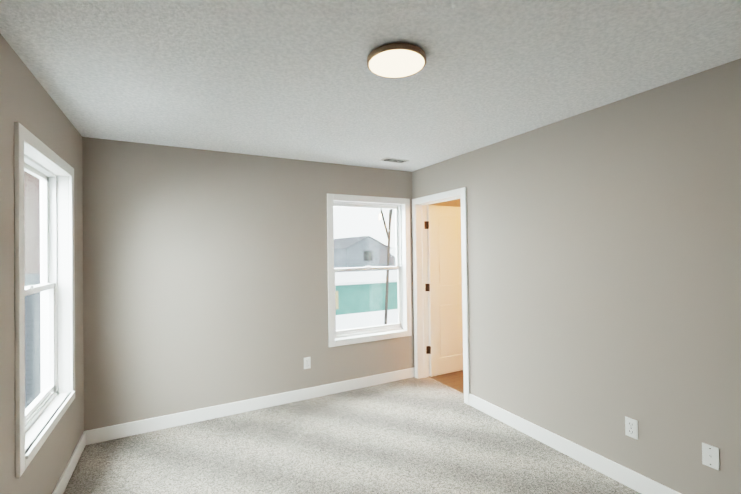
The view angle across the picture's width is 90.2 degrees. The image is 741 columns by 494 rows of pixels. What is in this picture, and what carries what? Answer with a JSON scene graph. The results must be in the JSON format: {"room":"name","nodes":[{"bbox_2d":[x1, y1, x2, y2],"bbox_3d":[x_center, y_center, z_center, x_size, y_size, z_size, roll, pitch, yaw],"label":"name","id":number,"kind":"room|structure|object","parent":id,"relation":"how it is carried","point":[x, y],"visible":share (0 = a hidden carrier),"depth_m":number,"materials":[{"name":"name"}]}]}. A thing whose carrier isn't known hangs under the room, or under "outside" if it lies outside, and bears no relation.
{"room":"empty bedroom","nodes":[
{"label":"empty bedroom","id":0,"kind":"room"},
{"bbox_2d":[0,33,83,493],"bbox_3d":[-1.229,0.256,0.798,0.140,2.540,4.746,0,-1,-28],"label":"wall","id":1,"kind":"structure","parent":0,"point":[27,102],"depth_m":1.81,"materials":[{"name":"beige paint"}]},
{"bbox_2d":[24,154,57,431],"bbox_3d":[-1.956,0.246,2.090,0.085,1.515,0.946,0,-1,-28],"label":"window","id":2,"kind":"structure","parent":1,"relation":"in","point":[46,287],"depth_m":2.46,"materials":[{"name":"white plastic"}]},
{"bbox_2d":[14,122,74,477],"bbox_3d":[-1.877,0.245,2.132,0.094,1.619,1.050,0,-1,-28],"label":"window frame","id":3,"kind":"structure","parent":1,"relation":"attached to","point":[30,441],"depth_m":2.12,"materials":[{"name":"white wood"}]},
{"bbox_2d":[52,430,87,493],"bbox_3d":[-1.177,1.470,0.882,0.014,0.112,4.606,0,-1,-28],"label":"baseboard","id":4,"kind":"structure","parent":1,"relation":"attached to","point":[67,473],"depth_m":2.51,"materials":[{"name":"white wood"}]},
{"bbox_2d":[82,137,460,430],"bbox_3d":[-0.346,0.278,4.029,4.725,2.540,0.140,0,-1,-28],"label":"wall","id":5,"kind":"structure","parent":0,"point":[205,278],"depth_m":3.35,"materials":[{"name":"beige paint"}]},
{"bbox_2d":[88,367,414,444],"bbox_3d":[-0.850,1.495,3.654,3.125,0.112,0.014,0,-1,-28],"label":"baseboard","id":6,"kind":"structure","parent":5,"relation":"attached to","point":[112,432],"depth_m":3.43,"materials":[{"name":"white wood"}]},
{"bbox_2d":[304,357,310,368],"bbox_3d":[-0.646,1.185,3.770,0.070,0.115,0.010,0,-1,-28],"label":"electrical outlet","id":7,"kind":"object","parent":5,"relation":"attached to","point":[307,362],"visible":1,"depth_m":3.77,"materials":[{"name":"white plastic"}]},
{"bbox_2d":[333,201,402,337],"bbox_3d":[-0.042,0.243,4.234,0.938,1.515,0.085,0,-1,-28],"label":"window","id":8,"kind":"structure","parent":5,"relation":"in","point":[346,332],"depth_m":4.28,"materials":[{"name":"white plastic"}]},
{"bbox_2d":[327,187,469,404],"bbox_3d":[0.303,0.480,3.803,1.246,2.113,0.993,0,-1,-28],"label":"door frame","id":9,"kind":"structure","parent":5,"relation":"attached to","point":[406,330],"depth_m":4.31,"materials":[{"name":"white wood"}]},
{"bbox_2d":[424,221,427,353],"bbox_3d":[0.659,0.480,4.381,0.038,1.571,0.002,0,-1,-28],"label":"jamb hinge leaves","id":10,"kind":"object","parent":9,"relation":"attached to","point":[426,287],"visible":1,"depth_m":4.38,"materials":[{"name":"brown metal"}]},
{"bbox_2d":[426,205,462,376],"bbox_3d":[1.029,0.514,4.554,0.779,2.026,0.180,0,-1,-28],"label":"door leaf","id":11,"kind":"structure","parent":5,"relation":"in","point":[444,290],"depth_m":4.47,"materials":[{"name":"white wood"}]},
{"bbox_2d":[63,377,640,493],"bbox_3d":[0.212,1.575,1.617,3.435,0.120,4.886,0,-1,-28],"label":"floor carpet","id":12,"kind":"object","parent":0,"point":[427,435],"visible":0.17,"depth_m":2.72,"materials":[{"name":"grey carpet"}]},
{"bbox_2d":[0,0,740,171],"bbox_3d":[0.748,-0.989,1.946,4.725,0.120,4.886,0,-1,-28],"label":"ceiling","id":13,"kind":"structure","parent":0,"point":[294,79],"depth_m":1.87,"materials":[{"name":"paint"}]},
{"bbox_2d":[380,157,408,162],"bbox_3d":[0.251,-0.898,3.837,0.280,0.008,0.120,0,-1,-28],"label":"ceiling vent","id":14,"kind":"object","parent":13,"relation":"in","point":[394,160],"visible":1,"depth_m":3.82,"materials":[{"name":"white metal"}]},
{"bbox_2d":[367,43,425,77],"bbox_3d":[0.127,-0.902,1.802,0.288,0.040,0.288,0,-1,-28],"label":"ceiling light","id":15,"kind":"object","parent":13,"relation":"in","point":[395,60],"visible":1,"depth_m":1.76,"materials":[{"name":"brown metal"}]},
{"bbox_2d":[429,370,463,392],"bbox_3d":[2.300,1.558,2.723,1.290,0.120,4.886,0,-1,-28],"label":"floor","id":16,"kind":"structure","parent":0,"point":[454,380],"depth_m":4.27,"materials":[{"name":"brown wood"}]},
{"bbox_2d":[412,58,740,493],"bbox_3d":[1.683,0.233,2.340,0.140,2.540,4.746,0,-1,-28],"label":"wall","id":17,"kind":"structure","parent":0,"point":[604,266],"depth_m":2.35,"materials":[{"name":"beige paint"}]},
{"bbox_2d":[469,393,680,493],"bbox_3d":[1.815,1.441,1.943,0.014,0.112,3.678,0,-1,-28],"label":"baseboard","id":18,"kind":"structure","parent":17,"relation":"attached to","point":[635,481],"depth_m":2.61,"materials":[{"name":"white wood"}]},
{"bbox_2d":[625,416,637,439],"bbox_3d":[1.626,1.128,2.302,0.010,0.115,0.070,0,-1,-28],"label":"electrical outlet","id":19,"kind":"object","parent":17,"relation":"attached to","point":[631,427],"visible":1,"depth_m":2.30,"materials":[{"name":"white plastic"}]},
{"bbox_2d":[702,442,719,469],"bbox_3d":[1.802,1.112,1.960,0.018,0.115,0.070,0,-1,-28],"label":"outlet plate","id":20,"kind":"object","parent":17,"relation":"attached to","point":[710,455],"visible":1,"depth_m":1.96,"materials":[{"name":"white plastic"}]},
{"label":"outside","id":21,"kind":"structure","parent":0,"visible":0},
{"bbox_3d":[-3.396,4.829,26.467,140.000,0.200,130.000,0,-1,-28],"label":"snow","id":22,"kind":"object","parent":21,"visible":0},
{"bbox_2d":[24,171,40,407],"bbox_3d":[-14.623,-0.282,12.123,11.500,10.020,11.700,0,-1,-28],"label":"neighbor house","id":23,"kind":"structure","parent":22,"relation":"on","point":[35,356],"depth_m":9.15,"materials":[{"name":"beige"}]},
{"bbox_2d":[334,236,390,271],"bbox_3d":[-2.639,1.828,49.556,6.200,6.270,10.600,0,-1,-28],"label":"house","id":24,"kind":"structure","parent":22,"relation":"on","point":[355,250],"depth_m":45.27,"materials":[{"name":"grey"}]},
{"bbox_2d":[335,270,397,314],"bbox_3d":[0.820,3.267,27.030,20.700,2.820,9.700,0,-1,-28],"label":"house","id":25,"kind":"structure","parent":22,"relation":"on","point":[373,291],"depth_m":21.54,"materials":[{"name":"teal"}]},
{"bbox_2d":[336,309,397,329],"bbox_3d":[0.627,3.511,14.474,9.700,2.070,4.800,0,-1,-28],"label":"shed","id":26,"kind":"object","parent":22,"relation":"on","point":[372,321],"depth_m":13.39,"materials":[{"name":"grey"}]},
{"bbox_2d":[380,209,392,324],"bbox_3d":[0.885,-2.241,12.403,7.346,13.528,6.157,0,-1,-28],"label":"tree","id":27,"kind":"object","parent":22,"relation":"on","point":[388,253],"depth_m":10.81,"materials":[{"name":"brown plant"}]},
{"bbox_2d":[389,247,395,269],"bbox_3d":[8.258,2.439,62.108,14.700,5.020,10.700,0,-1,-28],"label":"house","id":28,"kind":"structure","parent":22,"relation":"on","point":[392,255],"depth_m":56.60,"materials":[{"name":"white"}]}
]}

